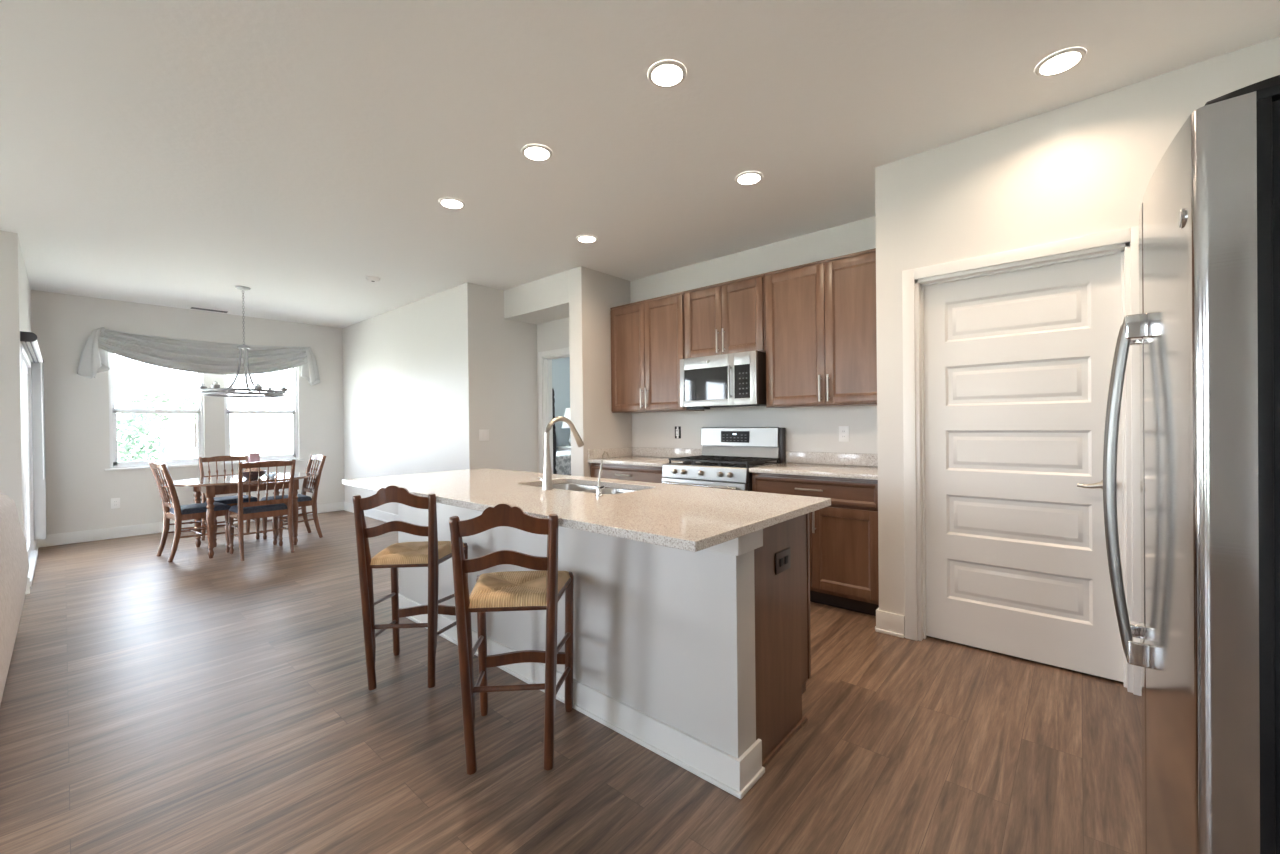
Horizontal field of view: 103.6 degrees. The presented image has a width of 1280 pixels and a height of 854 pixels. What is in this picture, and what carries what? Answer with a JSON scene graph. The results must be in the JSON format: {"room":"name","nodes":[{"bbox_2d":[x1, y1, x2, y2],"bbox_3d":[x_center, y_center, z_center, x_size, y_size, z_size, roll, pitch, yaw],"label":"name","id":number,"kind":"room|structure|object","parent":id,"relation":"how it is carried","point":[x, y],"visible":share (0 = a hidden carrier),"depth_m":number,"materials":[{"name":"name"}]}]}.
{"room":"kitchen","nodes":[
{"label":"kitchen","id":0,"kind":"room"},
{"bbox_2d":[0,230,33,532],"bbox_3d":[-5.621,-0.091,4.530,2.314,2.740,0.150,0,0,41],"label":"wall","id":1,"kind":"structure","parent":0,"point":[15,291],"depth_m":3.80,"materials":[{"name":"white paint"}]},
{"bbox_2d":[21,343,37,586],"bbox_3d":[-5.519,0.313,4.487,1.740,1.930,0.150,0,0,41],"label":"door","id":2,"kind":"structure","parent":1,"relation":"in","point":[25,362],"depth_m":4.99,"materials":[{"name":"white glass"}]},
{"bbox_2d":[25,540,38,594],"bbox_3d":[-5.962,1.222,4.112,2.338,0.124,1.318,0,0,41],"label":"baseboard","id":3,"kind":"structure","parent":1,"relation":"attached to","point":[36,547],"depth_m":3.84,"materials":[{"name":"white"}]},
{"bbox_2d":[20,331,46,539],"bbox_3d":[-5.519,0.202,4.602,2.070,1.871,0.085,0,0,41],"label":"vertical blind","id":4,"kind":"object","parent":1,"relation":"attached to","point":[28,340],"visible":1,"depth_m":5.09,"materials":[{"name":"white plastic"}]},
{"bbox_2d":[31,290,344,534],"bbox_3d":[-5.563,-0.101,6.468,0.150,2.740,3.145,0,0,41],"label":"wall","id":5,"kind":"structure","parent":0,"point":[79,491],"depth_m":5.88,"materials":[{"name":"white paint"}]},
{"bbox_2d":[111,498,119,508],"bbox_3d":[-6.036,0.877,5.799,0.008,0.118,0.075,0,0,41],"label":"outlet","id":6,"kind":"object","parent":5,"relation":"attached to","point":[115,502],"visible":1,"depth_m":5.80,"materials":[{"name":"white plastic"}]},
{"bbox_2d":[104,352,209,470],"bbox_3d":[-5.828,-0.216,6.102,0.135,1.422,0.923,0,0,41],"label":"window","id":7,"kind":"structure","parent":5,"relation":"attached to","point":[114,464],"depth_m":5.99,"materials":[{"name":"white plastic"}]},
{"bbox_2d":[37,502,343,547],"bbox_3d":[-5.434,1.204,6.474,0.024,0.124,2.995,0,0,41],"label":"baseboard","id":8,"kind":"structure","parent":5,"relation":"attached to","point":[150,528],"depth_m":5.83,"materials":[{"name":"white wood"}]},
{"bbox_2d":[77,327,319,384],"bbox_3d":[-5.382,-0.844,6.398,0.222,0.590,2.364,0,0,41],"label":"swag","id":9,"kind":"object","parent":5,"relation":"attached to","point":[195,356],"visible":0.97,"depth_m":6.19,"materials":[{"name":"grey fabric"}]},
{"bbox_2d":[99,329,307,374],"bbox_3d":[-5.367,-0.897,6.381,0.176,0.471,2.037,0,0,41],"label":"drape","id":10,"kind":"object","parent":9,"relation":"hanging from","point":[195,356],"depth_m":6.23,"materials":[{"name":"grey fabric"}]},
{"bbox_2d":[221,367,303,464],"bbox_3d":[-5.150,-0.227,6.877,0.135,1.422,0.917,0,0,41],"label":"window","id":11,"kind":"structure","parent":5,"relation":"attached to","point":[227,412],"depth_m":7.00,"materials":[{"name":"white plastic"}]},
{"bbox_2d":[342,285,462,514],"bbox_3d":[-3.187,-0.128,6.573,3.591,2.740,0.140,0,0,41],"label":"wall","id":12,"kind":"structure","parent":0,"point":[402,366],"depth_m":6.24,"materials":[{"name":"white paint"}]},
{"bbox_2d":[344,502,397,521],"bbox_3d":[-3.116,1.179,6.421,3.585,0.124,0.024,0,0,41],"label":"baseboard","id":13,"kind":"structure","parent":12,"relation":"attached to","point":[372,513],"depth_m":6.80,"materials":[{"name":"white wood"}]},
{"bbox_2d":[461,282,538,472],"bbox_3d":[-1.498,-0.143,5.678,0.130,2.740,1.017,0,0,41],"label":"wall","id":14,"kind":"structure","parent":0,"point":[500,385],"depth_m":5.51,"materials":[{"name":"white paint"}]},
{"bbox_2d":[479,429,488,440],"bbox_3d":[-1.663,0.086,5.382,0.008,0.120,0.118,0,0,41],"label":"light switch","id":15,"kind":"object","parent":14,"relation":"attached to","point":[483,433],"visible":1,"depth_m":5.37,"materials":[{"name":"white plastic"}]},
{"bbox_2d":[504,270,568,323],"bbox_3d":[-0.951,-1.361,5.392,1.082,0.313,0.442,0,0,41],"label":"wall header","id":16,"kind":"structure","parent":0,"point":[546,299],"depth_m":5.25,"materials":[{"name":"white paint"}]},
{"bbox_2d":[537,317,568,472],"bbox_3d":[-0.753,-0.151,5.610,1.082,2.740,0.120,0,0,41],"label":"wall","id":17,"kind":"structure","parent":0,"point":[552,335],"depth_m":5.75,"materials":[{"name":"white paint"}]},
{"bbox_2d":[538,347,569,473],"bbox_3d":[-0.796,0.172,5.641,0.889,2.094,0.136,0,0,41],"label":"trim","id":18,"kind":"structure","parent":17,"relation":"attached to","point":[545,358],"depth_m":5.86,"materials":[{"name":"white"}]},
{"bbox_2d":[552,357,570,450],"bbox_3d":[-2.898,-0.146,9.518,0.150,2.740,4.677,0,0,41],"label":"wall","id":19,"kind":"structure","parent":0,"point":[561,366],"depth_m":10.80,"materials":[{"name":"white paint"}]},
{"bbox_2d":[0,483,1142,853],"bbox_3d":[-1.711,1.300,3.639,9.820,0.120,12.800,0,0,41],"label":"floor","id":20,"kind":"structure","parent":0,"point":[193,703],"depth_m":1.96,"materials":[{"name":"brown wood"}]},
{"bbox_2d":[0,494,28,704],"bbox_3d":[-3.318,0.815,2.048,2.214,0.900,1.000,0,0,41],"label":"sofa","id":21,"kind":"object","parent":20,"relation":"on","point":[14,563],"visible":1,"depth_m":2.38,"materials":[{"name":"fabric"}]},
{"bbox_2d":[149,462,230,561],"bbox_3d":[-4.445,0.800,4.987,0.458,0.934,0.548,0,0,35],"label":"dining chair","id":22,"kind":"object","parent":20,"relation":"on","point":[177,512],"visible":0.87,"depth_m":4.87,"materials":[{"name":"brown wood"}]},
{"bbox_2d":[169,502,230,514],"bbox_3d":[-4.402,0.802,5.048,0.440,0.057,0.400,0,0,35],"label":"seat cushion","id":23,"kind":"object","parent":22,"relation":"on","point":[200,508],"depth_m":4.93,"materials":[{"name":"blue fabric"}]},
{"bbox_2d":[198,455,259,540],"bbox_3d":[-4.601,0.798,5.646,0.548,0.934,0.458,0,0,41],"label":"dining chair","id":24,"kind":"object","parent":20,"relation":"on","point":[229,500],"visible":0.44,"depth_m":5.64,"materials":[{"name":"brown wood"}]},
{"bbox_2d":[205,495,256,503],"bbox_3d":[-4.545,0.801,5.598,0.400,0.057,0.440,0,0,41],"label":"seat cushion","id":25,"kind":"object","parent":24,"relation":"on","point":[225,499],"depth_m":5.50,"materials":[{"name":"blue fabric"}]},
{"bbox_2d":[173,473,312,557],"bbox_3d":[-4.161,0.897,5.330,1.000,0.721,1.190,0,0,41],"label":"dining table","id":26,"kind":"object","parent":20,"relation":"on","point":[211,486],"visible":0.71,"depth_m":5.08,"materials":[{"name":"brown wood"}]},
{"bbox_2d":[248,453,259,462],"bbox_3d":[-4.217,0.409,5.505,0.090,0.254,0.090,0,0,41],"label":"candle holder","id":27,"kind":"object","parent":26,"relation":"on","point":[252,457],"visible":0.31,"depth_m":5.47,"materials":[{"name":"pink glass"}]},
{"bbox_2d":[243,468,266,478],"bbox_3d":[-4.049,0.474,5.272,0.230,0.122,0.230,0,0,41],"label":"bowl","id":28,"kind":"object","parent":26,"relation":"on","point":[254,471],"visible":0.66,"depth_m":5.22,"materials":[{"name":"red wood"}]},
{"bbox_2d":[264,472,275,477],"bbox_3d":[-3.899,0.509,5.321,0.110,0.050,0.110,0,0,41],"label":"glass dish","id":29,"kind":"object","parent":26,"relation":"on","point":[271,474],"visible":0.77,"depth_m":5.29,"materials":[{"name":"white"}]},
{"bbox_2d":[228,459,295,560],"bbox_3d":[-3.751,0.792,5.003,0.548,0.934,0.458,0,0,41],"label":"dining chair","id":30,"kind":"object","parent":20,"relation":"on","point":[243,511],"visible":1,"depth_m":4.91,"materials":[{"name":"brown wood"}]},
{"bbox_2d":[229,503,286,513],"bbox_3d":[-3.807,0.796,5.052,0.400,0.057,0.440,0,0,41],"label":"seat cushion","id":31,"kind":"object","parent":30,"relation":"on","point":[274,508],"depth_m":4.93,"materials":[{"name":"blue fabric"}]},
{"bbox_2d":[260,454,325,544],"bbox_3d":[-3.893,0.790,5.678,0.458,0.934,0.548,0,0,41],"label":"dining chair","id":32,"kind":"object","parent":20,"relation":"on","point":[303,500],"visible":0.75,"depth_m":5.66,"materials":[{"name":"brown wood"}]},
{"bbox_2d":[260,494,311,501],"bbox_3d":[-3.942,0.794,5.623,0.440,0.057,0.400,0,0,41],"label":"seat cushion","id":33,"kind":"object","parent":32,"relation":"on","point":[301,497],"depth_m":5.58,"materials":[{"name":"blue fabric"}]},
{"bbox_2d":[353,485,467,690],"bbox_3d":[-1.138,0.752,2.534,0.415,0.973,0.477,-1,0,-3],"label":"bar stool","id":34,"kind":"object","parent":20,"relation":"on","point":[431,553],"visible":0.94,"depth_m":2.36,"materials":[{"name":"brown wood"}]},
{"bbox_2d":[449,503,573,774],"bbox_3d":[-0.480,0.747,1.958,0.415,0.973,0.477,-1,0,-4],"label":"bar stool","id":35,"kind":"object","parent":20,"relation":"on","point":[542,589],"visible":1,"depth_m":1.79,"materials":[{"name":"brown wood"}]},
{"bbox_2d":[552,389,570,483],"bbox_3d":[-1.590,0.285,9.309,1.940,1.849,1.608,0,0,41],"label":"bed","id":36,"kind":"object","parent":20,"relation":"on","point":[561,459],"visible":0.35,"depth_m":8.28,"materials":[{"name":"black wood"}]},
{"bbox_2d":[556,450,570,474],"bbox_3d":[-1.386,0.659,9.137,1.280,0.380,1.480,0,0,41],"label":"quilt","id":37,"kind":"object","parent":36,"relation":"on","point":[563,458],"depth_m":8.34,"materials":[{"name":"grey fabric"}]},
{"bbox_2d":[556,446,570,450],"bbox_3d":[-1.393,0.802,10.587,0.560,0.800,0.489,0,0,41],"label":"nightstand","id":38,"kind":"object","parent":20,"relation":"on","point":[560,448],"visible":0.16,"depth_m":10.46,"materials":[{"name":"white"}]},
{"bbox_2d":[561,408,570,445],"bbox_3d":[-1.399,0.001,10.586,0.504,0.800,0.504,0,0,41],"label":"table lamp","id":39,"kind":"object","parent":38,"relation":"on","point":[567,411],"visible":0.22,"depth_m":10.44,"materials":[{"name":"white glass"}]},
{"bbox_2d":[398,483,810,798],"bbox_3d":[-0.458,0.789,2.760,2.635,0.882,0.630,0,0,41],"label":"kitchen island","id":40,"kind":"object","parent":20,"relation":"on","point":[701,659],"visible":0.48,"depth_m":1.94,"materials":[{"name":"white paint"}]},
{"bbox_2d":[342,468,830,551],"bbox_3d":[-0.528,0.333,2.664,2.695,0.032,1.013,0,0,41],"label":"island countertop","id":41,"kind":"structure","parent":40,"relation":"on","point":[682,517],"depth_m":2.09,"materials":[{"name":"stone"}]},
{"bbox_2d":[538,416,583,489],"bbox_3d":[-0.413,0.130,2.650,0.092,0.372,0.274,0,0,41],"label":"faucet","id":42,"kind":"object","parent":41,"relation":"on","point":[546,479],"visible":1,"depth_m":2.55,"materials":[{"name":"silver metal"}]},
{"bbox_2d":[537,483,636,493],"bbox_3d":[-0.300,0.450,2.726,0.775,0.204,0.390,0,0,41],"label":"sink","id":43,"kind":"object","parent":41,"relation":"in","point":[573,487],"visible":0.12,"depth_m":2.97,"materials":[{"name":"silver metal"}]},
{"bbox_2d":[596,451,608,496],"bbox_3d":[-0.175,0.213,2.310,0.047,0.203,0.082,-1,0,17],"label":"filter faucet","id":44,"kind":"object","parent":41,"relation":"on","point":[599,487],"visible":1,"depth_m":2.29,"materials":[{"name":"silver metal"}]},
{"bbox_2d":[596,485,602,496],"bbox_3d":[-0.186,0.290,2.292,0.034,0.050,0.034,0,0,41],"label":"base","id":45,"kind":"object","parent":44,"relation":"on","point":[598,488],"depth_m":2.28,"materials":[{"name":"silver metal"}]},
{"bbox_2d":[775,548,790,574],"bbox_3d":[0.555,0.518,1.950,0.010,0.080,0.124,0,0,41],"label":"outlet","id":46,"kind":"object","parent":40,"relation":"attached to","point":[782,558],"visible":1,"depth_m":1.94,"materials":[{"name":"brown plastic"}]},
{"bbox_2d":[590,463,662,490],"bbox_3d":[0.060,0.774,4.729,0.926,0.882,0.646,0,0,41],"label":"base cabinet","id":47,"kind":"object","parent":20,"relation":"on","point":[652,474],"visible":0.09,"depth_m":4.49,"materials":[{"name":"brown wood"}]},
{"bbox_2d":[588,447,701,466],"bbox_3d":[0.058,0.271,4.729,0.928,0.122,0.636,0,0,41],"label":"countertop","id":48,"kind":"structure","parent":47,"relation":"on","point":[639,456],"depth_m":4.86,"materials":[{"name":"stone"}]},
{"bbox_2d":[662,427,785,490],"bbox_3d":[0.673,0.608,4.128,0.778,1.204,0.721,0,0,41],"label":"gas range","id":49,"kind":"object","parent":20,"relation":"on","point":[725,461],"visible":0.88,"depth_m":4.11,"materials":[{"name":"grey metal"}]},
{"bbox_2d":[669,472,751,490],"bbox_3d":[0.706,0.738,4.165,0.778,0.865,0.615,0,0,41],"label":"door","id":50,"kind":"structure","parent":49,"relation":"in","point":[749,474],"depth_m":3.70,"materials":[{"name":"grey metal"}]},
{"bbox_2d":[667,461,779,467],"bbox_3d":[0.683,0.301,4.142,0.758,0.011,0.530,0,0,41],"label":"cooktop","id":51,"kind":"object","parent":49,"relation":"in","point":[717,464],"depth_m":4.00,"materials":[{"name":"black metal"}]},
{"bbox_2d":[752,472,878,615],"bbox_3d":[1.346,0.765,3.604,0.912,0.882,0.646,0,0,41],"label":"base cabinet","id":52,"kind":"object","parent":20,"relation":"on","point":[844,564],"visible":0.48,"depth_m":3.28,"materials":[{"name":"brown wood"}]},
{"bbox_2d":[749,451,877,479],"bbox_3d":[1.343,0.262,3.606,0.914,0.122,0.636,0,0,41],"label":"countertop","id":53,"kind":"structure","parent":52,"relation":"on","point":[821,464],"depth_m":3.69,"materials":[{"name":"stone"}]},
{"bbox_2d":[1103,75,1279,853],"bbox_3d":[1.505,0.308,0.980,0.887,1.818,0.910,0,0,41],"label":"refrigerator","id":54,"kind":"object","parent":20,"relation":"on","point":[1205,644],"visible":1,"depth_m":0.85,"materials":[{"name":"silver metal"}]},
{"bbox_2d":[1272,100,1279,853],"bbox_3d":[1.576,0.330,0.918,0.698,1.715,0.894,0,0,41],"label":"panel","id":55,"kind":"object","parent":54,"relation":"in","point":[1275,103],"depth_m":0.81,"materials":[{"name":"black"}]},
{"bbox_2d":[569,266,631,484],"bbox_3d":[-0.342,-0.153,5.120,0.182,2.740,0.807,0,0,41],"label":"wall partition","id":56,"kind":"structure","parent":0,"point":[592,293],"depth_m":4.86,"materials":[{"name":"white paint"}]},
{"bbox_2d":[0,0,1279,327],"bbox_3d":[-1.743,-1.560,3.625,9.820,0.120,12.800,0,0,41],"label":"ceiling","id":57,"kind":"structure","parent":0,"point":[183,154],"depth_m":2.47,"materials":[{"name":"white paint"}]},
{"bbox_2d":[188,306,230,312],"bbox_3d":[-5.388,-1.466,6.308,0.140,0.012,0.400,0,0,41],"label":"ceiling vent","id":58,"kind":"object","parent":57,"relation":"in","point":[190,307],"visible":1,"depth_m":6.28,"materials":[{"name":"white plastic"}]},
{"bbox_2d":[198,286,287,397],"bbox_3d":[-4.207,-0.904,5.352,0.755,1.152,0.716,0,0,41],"label":"chandelier","id":59,"kind":"object","parent":57,"relation":"hanging from","point":[215,390],"visible":1,"depth_m":5.32,"materials":[{"name":"silver metal"}]},
{"bbox_2d":[198,383,206,389],"bbox_3d":[-4.510,-0.414,5.198,0.072,0.075,0.072,0,0,41],"label":"socket","id":60,"kind":"object","parent":59,"relation":"attached to","point":[202,386],"depth_m":5.18,"materials":[{"name":"white"}]},
{"bbox_2d":[211,381,219,388],"bbox_3d":[-4.221,-0.417,5.010,0.072,0.075,0.072,0,0,41],"label":"socket","id":61,"kind":"object","parent":59,"relation":"attached to","point":[214,386],"depth_m":4.99,"materials":[{"name":"white"}]},
{"bbox_2d":[254,382,262,389],"bbox_3d":[-3.913,-0.421,5.165,0.072,0.075,0.072,0,0,41],"label":"socket","id":62,"kind":"object","parent":59,"relation":"attached to","point":[256,387],"depth_m":5.15,"materials":[{"name":"white"}]},
{"bbox_2d":[280,385,287,391],"bbox_3d":[-3.894,-0.423,5.510,0.072,0.075,0.072,0,0,41],"label":"socket","id":63,"kind":"object","parent":59,"relation":"attached to","point":[284,389],"depth_m":5.49,"materials":[{"name":"white"}]},
{"bbox_2d":[366,276,379,282],"bbox_3d":[-2.681,-1.478,5.060,0.132,0.036,0.132,0,0,41],"label":"smoke detector","id":64,"kind":"object","parent":57,"relation":"attached to","point":[369,278],"visible":1,"depth_m":5.02,"materials":[{"name":"white plastic"}]},
{"bbox_2d":[439,197,464,208],"bbox_3d":[-1.262,-1.500,3.383,0.168,0.008,0.168,0,0,41],"label":"recessed light","id":65,"kind":"object","parent":57,"relation":"in","point":[452,203],"visible":1,"depth_m":3.38,"materials":[{"name":"white plastic"}]},
{"bbox_2d":[521,144,551,160],"bbox_3d":[-0.566,-1.504,2.769,0.168,0.008,0.168,0,0,41],"label":"recessed light","id":66,"kind":"object","parent":57,"relation":"in","point":[535,152],"visible":1,"depth_m":2.76,"materials":[{"name":"white plastic"}]},
{"bbox_2d":[576,235,596,242],"bbox_3d":[-0.426,-1.512,4.053,0.168,0.008,0.168,0,0,41],"label":"recessed light","id":67,"kind":"object","parent":57,"relation":"in","point":[582,238],"visible":1,"depth_m":4.04,"materials":[{"name":"white plastic"}]},
{"bbox_2d":[648,60,686,87],"bbox_3d":[0.116,-1.509,2.159,0.168,0.008,0.168,0,0,41],"label":"recessed light","id":68,"kind":"object","parent":57,"relation":"in","point":[664,73],"visible":1,"depth_m":2.15,"materials":[{"name":"white plastic"}]},
{"bbox_2d":[735,171,762,184],"bbox_3d":[0.667,-1.520,3.083,0.168,0.008,0.168,0,0,41],"label":"recessed light","id":69,"kind":"object","parent":57,"relation":"in","point":[750,177],"visible":1,"depth_m":3.08,"materials":[{"name":"white plastic"}]},
{"bbox_2d":[1035,47,1086,76],"bbox_3d":[1.762,-1.527,2.114,0.168,0.008,0.168,0,0,41],"label":"recessed light","id":70,"kind":"object","parent":57,"relation":"in","point":[1059,62],"visible":1,"depth_m":2.10,"materials":[{"name":"white plastic"}]},
{"bbox_2d":[630,216,877,453],"bbox_3d":[1.724,-0.169,3.770,4.705,2.740,0.120,0,0,41],"label":"wall","id":71,"kind":"structure","parent":0,"point":[809,429],"depth_m":4.22,"materials":[{"name":"white paint"}]},
{"bbox_2d":[588,447,701,458],"bbox_3d":[0.060,0.255,4.732,0.928,0.090,0.629,0,0,41],"label":"backsplash","id":72,"kind":"structure","parent":71,"relation":"attached to","point":[625,451],"depth_m":4.98,"materials":[{"name":"stone"}]},
{"bbox_2d":[610,291,703,412],"bbox_3d":[0.134,-0.672,4.838,0.909,1.050,0.351,0,0,41],"label":"upper cabinet","id":73,"kind":"object","parent":71,"relation":"attached to","point":[648,336],"visible":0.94,"depth_m":4.71,"materials":[{"name":"brown wood"}]},
{"bbox_2d":[675,426,680,437],"bbox_3d":[0.363,0.053,4.875,0.072,0.116,0.012,0,0,41],"label":"outlet","id":74,"kind":"object","parent":71,"relation":"attached to","point":[677,428],"visible":1,"depth_m":4.87,"materials":[{"name":"silver plastic"}]},
{"bbox_2d":[684,273,765,358],"bbox_3d":[0.766,-0.896,4.283,0.771,0.610,0.351,0,0,41],"label":"upper cabinet","id":75,"kind":"object","parent":71,"relation":"attached to","point":[728,317],"visible":0.81,"depth_m":4.14,"materials":[{"name":"brown wood"}]},
{"bbox_2d":[680,351,765,409],"bbox_3d":[0.740,-0.370,4.247,0.728,0.434,0.448,0,0,41],"label":"microwave","id":76,"kind":"object","parent":75,"relation":"attached to","point":[733,379],"visible":0.99,"depth_m":4.07,"materials":[{"name":"grey metal"}]},
{"bbox_2d":[765,248,876,407],"bbox_3d":[1.415,-0.680,3.719,0.944,1.050,0.351,0,0,41],"label":"upper cabinet","id":77,"kind":"object","parent":71,"relation":"attached to","point":[820,316],"visible":0.7,"depth_m":3.62,"materials":[{"name":"brown wood"}]},
{"bbox_2d":[786,451,877,465],"bbox_3d":[1.546,0.243,3.838,0.914,0.090,0.020,0,0,41],"label":"backsplash","id":78,"kind":"structure","parent":71,"relation":"attached to","point":[858,459],"depth_m":3.88,"materials":[{"name":"stone"}]},
{"bbox_2d":[839,426,848,441],"bbox_3d":[1.552,0.053,3.838,0.075,0.118,0.008,0,0,41],"label":"outlet","id":79,"kind":"object","parent":71,"relation":"attached to","point":[843,430],"visible":1,"depth_m":3.83,"materials":[{"name":"white plastic"}]},
{"bbox_2d":[875,36,1279,615],"bbox_3d":[2.167,-0.167,2.393,1.925,2.740,0.120,0,0,41],"label":"wall","id":80,"kind":"structure","parent":0,"point":[1086,167],"depth_m":2.55,"materials":[{"name":"white paint"}]},
{"bbox_2d":[875,608,904,637],"bbox_3d":[2.155,1.141,2.387,1.949,0.124,0.115,0,0,41],"label":"baseboard","id":81,"kind":"structure","parent":80,"relation":"attached to","point":[889,623],"depth_m":2.93,"materials":[{"name":"white"}]},
{"bbox_2d":[902,226,1141,695],"bbox_3d":[1.924,0.155,2.599,0.996,2.098,0.136,0,0,41],"label":"trim","id":82,"kind":"structure","parent":80,"relation":"attached to","point":[1125,242],"depth_m":2.58,"materials":[{"name":"white wood"}]},
{"bbox_2d":[923,254,1122,681],"bbox_3d":[1.927,0.192,2.602,0.830,2.002,0.102,0,0,41],"label":"door","id":83,"kind":"structure","parent":80,"relation":"in","point":[1018,364],"depth_m":2.59,"materials":[{"name":"white wood"}]},
{"label":"outside","id":84,"kind":"structure","parent":0,"visible":0},
{"bbox_2d":[117,444,292,460],"bbox_3d":[-19.558,1.711,17.118,68.000,0.120,120.000,0,0,41],"label":"ground","id":85,"kind":"structure","parent":84,"point":[190,452],"depth_m":33.93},
{"bbox_2d":[117,402,166,461],"bbox_3d":[-8.538,0.576,8.466,0.891,1.992,0.897,0,0,41],"label":"shrub","id":86,"kind":"object","parent":85,"relation":"on","point":[126,448],"visible":0.38,"depth_m":8.40,"materials":[{"name":"grey plant"}]},
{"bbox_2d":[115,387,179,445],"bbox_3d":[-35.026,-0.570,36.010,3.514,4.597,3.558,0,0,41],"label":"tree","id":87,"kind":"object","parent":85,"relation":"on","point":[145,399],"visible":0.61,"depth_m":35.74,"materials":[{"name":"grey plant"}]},
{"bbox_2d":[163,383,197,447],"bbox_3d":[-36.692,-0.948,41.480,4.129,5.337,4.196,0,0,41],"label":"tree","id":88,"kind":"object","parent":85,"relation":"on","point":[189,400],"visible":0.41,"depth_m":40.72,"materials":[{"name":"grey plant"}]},
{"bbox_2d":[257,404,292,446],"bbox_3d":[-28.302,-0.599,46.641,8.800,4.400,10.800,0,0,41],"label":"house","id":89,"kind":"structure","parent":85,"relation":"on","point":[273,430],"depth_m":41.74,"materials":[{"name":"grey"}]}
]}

